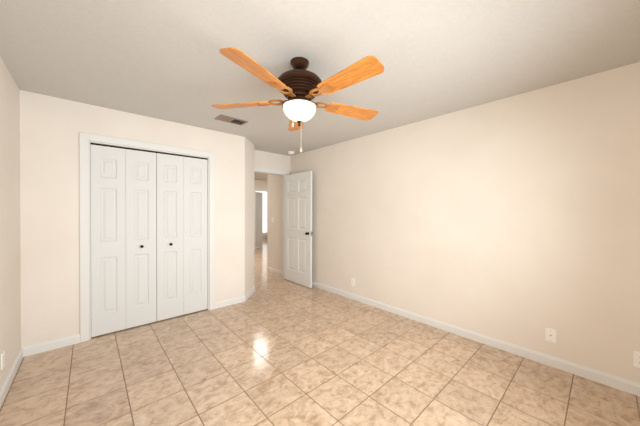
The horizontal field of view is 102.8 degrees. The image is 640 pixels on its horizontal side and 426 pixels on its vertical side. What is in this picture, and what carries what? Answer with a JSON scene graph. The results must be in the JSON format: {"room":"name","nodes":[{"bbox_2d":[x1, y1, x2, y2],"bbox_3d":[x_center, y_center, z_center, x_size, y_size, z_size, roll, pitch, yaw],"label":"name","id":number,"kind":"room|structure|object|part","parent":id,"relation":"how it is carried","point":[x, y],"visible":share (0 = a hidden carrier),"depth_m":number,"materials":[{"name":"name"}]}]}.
{"room":"empty bedroom","nodes":[
{"label":"empty bedroom","id":0,"kind":"room"},
{"bbox_2d":[0,57,20,388],"bbox_3d":[-1.581,0.113,0.980,0.100,2.440,5.045,0,1,-42],"label":"wall","id":1,"kind":"structure","parent":0,"point":[10,291],"depth_m":2.02,"materials":[{"name":"beige paint"}]},
{"bbox_2d":[1,350,4,369],"bbox_3d":[-2.276,1.054,1.834,0.008,0.116,0.072,0,1,-42],"label":"outlet","id":2,"kind":"object","parent":1,"relation":"attached to","point":[2,359],"visible":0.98,"depth_m":1.83,"materials":[{"name":"white plastic"}]},
{"bbox_2d":[0,346,27,407],"bbox_3d":[-1.320,1.291,0.783,0.014,0.088,4.214,0,1,-42],"label":"baseboard","id":3,"kind":"structure","parent":1,"relation":"attached to","point":[23,352],"depth_m":2.01,"materials":[{"name":"white wood"}]},
{"bbox_2d":[20,90,253,346],"bbox_3d":[-2.054,0.093,3.450,2.510,2.440,0.745,0,1,-42],"label":"wall","id":4,"kind":"structure","parent":0,"point":[51,127],"depth_m":2.55,"materials":[{"name":"beige paint"}]},
{"bbox_2d":[28,334,79,355],"bbox_3d":[-2.577,1.275,2.478,0.364,0.088,0.014,0,1,-42],"label":"baseboard","id":5,"kind":"structure","parent":4,"relation":"attached to","point":[74,339],"depth_m":2.47,"materials":[{"name":"white wood"}]},
{"bbox_2d":[79,132,214,342],"bbox_3d":[-1.973,0.248,3.078,1.343,2.135,0.118,0,1,-42],"label":"trim","id":6,"kind":"structure","parent":4,"relation":"attached to","point":[86,140],"depth_m":2.65,"materials":[{"name":"white wood"}]},
{"bbox_2d":[90,143,206,159],"bbox_3d":[-1.975,-0.728,3.076,1.175,0.017,0.025,0,1,-42],"label":"track","id":7,"kind":"object","parent":4,"relation":"attached to","point":[146,151],"visible":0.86,"depth_m":2.99,"materials":[{"name":"black metal"}]},
{"bbox_2d":[90,144,125,336],"bbox_3d":[-2.296,0.290,2.778,0.292,2.027,0.030,0,1,-42],"label":"closet door leaf","id":8,"kind":"structure","parent":7,"relation":"hanging from","point":[108,239],"depth_m":2.76,"materials":[{"name":"white paint"}]},
{"bbox_2d":[126,149,156,328],"bbox_3d":[-2.066,0.289,2.960,0.292,2.027,0.069,0,1,-42],"label":"closet door leaf","id":9,"kind":"structure","parent":7,"relation":"hanging from","point":[141,296],"depth_m":2.96,"materials":[{"name":"white paint"}]},
{"bbox_2d":[156,153,183,320],"bbox_3d":[-1.846,0.288,3.159,0.291,2.027,0.069,0,1,-42],"label":"closet door leaf","id":10,"kind":"structure","parent":7,"relation":"hanging from","point":[170,231],"depth_m":3.16,"materials":[{"name":"white paint"}]},
{"bbox_2d":[183,157,206,313],"bbox_3d":[-1.642,0.287,3.370,0.291,2.027,0.030,0,1,-42],"label":"closet door leaf","id":11,"kind":"structure","parent":7,"relation":"hanging from","point":[195,234],"depth_m":3.36,"materials":[{"name":"white paint"}]},
{"bbox_2d":[254,180,267,191],"bbox_3d":[-1.622,0.047,9.607,6.590,2.440,0.100,0,1,-42],"label":"wall","id":12,"kind":"structure","parent":0,"point":[260,184],"depth_m":9.11,"materials":[{"name":"beige paint"}]},
{"bbox_2d":[255,192,262,247],"bbox_3d":[-2.265,0.247,9.350,0.035,2.020,0.600,0,0,16],"label":"door","id":13,"kind":"structure","parent":12,"relation":"in","point":[258,219],"depth_m":9.35,"materials":[{"name":"white paint"}]},
{"bbox_2d":[254,189,267,248],"bbox_3d":[-2.065,0.211,9.196,0.770,2.115,0.118,0,1,-42],"label":"trim","id":14,"kind":"structure","parent":12,"relation":"attached to","point":[254,210],"depth_m":8.92,"materials":[{"name":"white wood"}]},
{"bbox_2d":[263,192,267,238],"bbox_3d":[-3.905,0.027,11.453,3.700,2.440,0.100,0,1,-42],"label":"wall","id":15,"kind":"structure","parent":0,"point":[265,234],"depth_m":12.56,"materials":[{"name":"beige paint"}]},
{"bbox_2d":[255,191,266,232],"bbox_3d":[-3.821,-0.052,11.360,3.300,2.000,0.050,0,1,-42],"label":"window","id":16,"kind":"structure","parent":15,"relation":"in","point":[264,211],"depth_m":12.36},
{"bbox_2d":[254,150,289,170],"bbox_3d":[-0.984,0.085,4.839,0.940,2.440,0.120,0,1,-42],"label":"wall","id":17,"kind":"structure","parent":0,"point":[267,160],"depth_m":4.81,"materials":[{"name":"beige paint"}]},
{"bbox_2d":[254,167,289,277],"bbox_3d":[-0.995,0.240,4.830,0.908,2.130,0.156,0,1,-42],"label":"door frame","id":18,"kind":"structure","parent":17,"relation":"attached to","point":[269,171],"depth_m":5.08,"materials":[{"name":"white wood"}]},
{"bbox_2d":[284,171,312,287],"bbox_3d":[-0.418,0.282,4.731,0.152,2.030,0.804,0,1,-42],"label":"entry door","id":19,"kind":"structure","parent":17,"relation":"in","point":[298,232],"depth_m":4.68,"materials":[{"name":"white paint"}]},
{"bbox_2d":[0,238,639,425],"bbox_3d":[-0.545,1.343,6.550,9.100,0.100,11.900,0,1,-42],"label":"floor","id":20,"kind":"structure","parent":0,"point":[274,349],"depth_m":2.06,"materials":[{"name":"tile"}]},
{"bbox_2d":[0,0,639,180],"bbox_3d":[-0.538,-1.197,6.531,9.100,0.100,11.900,0,1,-42],"label":"ceiling","id":21,"kind":"structure","parent":0,"point":[166,60],"depth_m":1.76,"materials":[{"name":"white paint"}]},
{"bbox_2d":[215,115,247,125],"bbox_3d":[-1.066,-1.117,3.082,0.335,0.009,0.185,0,1,-42],"label":"ceiling vent","id":22,"kind":"object","parent":21,"relation":"in","point":[228,119],"visible":1,"depth_m":3.08,"materials":[{"name":"silver metal"}]},
{"bbox_2d":[211,47,383,151],"bbox_3d":[-0.115,-0.769,1.853,1.327,0.682,1.279,0,1,-42],"label":"ceiling fan","id":23,"kind":"object","parent":21,"relation":"hanging from","point":[298,81],"depth_m":1.76,"materials":[{"name":"brown wood"}]},
{"bbox_3d":[-0.150,-0.731,1.884,0.244,0.107,0.244,0,1,-42],"label":"ceiling fan shade","id":24,"kind":"part","parent":23,"relation":"part of","materials":[{"name":"white glass"}]},
{"bbox_2d":[268,62,639,383],"bbox_3d":[0.766,0.099,3.678,0.100,2.440,5.700,0,1,-42],"label":"wall","id":25,"kind":"structure","parent":0,"point":[515,219],"depth_m":2.47,"materials":[{"name":"beige paint"}]},
{"bbox_2d":[267,267,281,274],"bbox_3d":[-0.937,1.256,5.482,0.014,0.088,0.755,0,1,-42],"label":"baseboard","id":26,"kind":"structure","parent":25,"relation":"attached to","point":[273,270],"depth_m":5.52,"materials":[{"name":"white wood"}]},
{"bbox_2d":[351,278,354,285],"bbox_3d":[0.502,1.054,3.894,0.008,0.116,0.072,0,1,-42],"label":"duplex electrical outlet","id":27,"kind":"object","parent":25,"relation":"attached to","point":[352,281],"visible":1,"depth_m":3.90,"materials":[{"name":"white plastic"}]},
{"bbox_2d":[312,281,639,395],"bbox_3d":[1.018,1.278,3.319,0.014,0.088,4.839,0,1,-42],"label":"baseboard","id":28,"kind":"structure","parent":25,"relation":"attached to","point":[622,384],"depth_m":2.44,"materials":[{"name":"white wood"}]},
{"bbox_2d":[545,327,556,342],"bbox_3d":[2.008,1.065,2.222,0.016,0.116,0.072,0,1,-42],"label":"outlet plate","id":29,"kind":"object","parent":25,"relation":"attached to","point":[550,335],"visible":1,"depth_m":2.23,"materials":[{"name":"white plastic"}]},
{"bbox_2d":[633,351,639,367],"bbox_3d":[2.340,1.075,1.862,0.008,0.116,0.072,0,1,-42],"label":"duplex electrical outlet","id":30,"kind":"object","parent":25,"relation":"attached to","point":[636,358],"visible":1,"depth_m":1.88,"materials":[{"name":"white plastic"}]}
]}

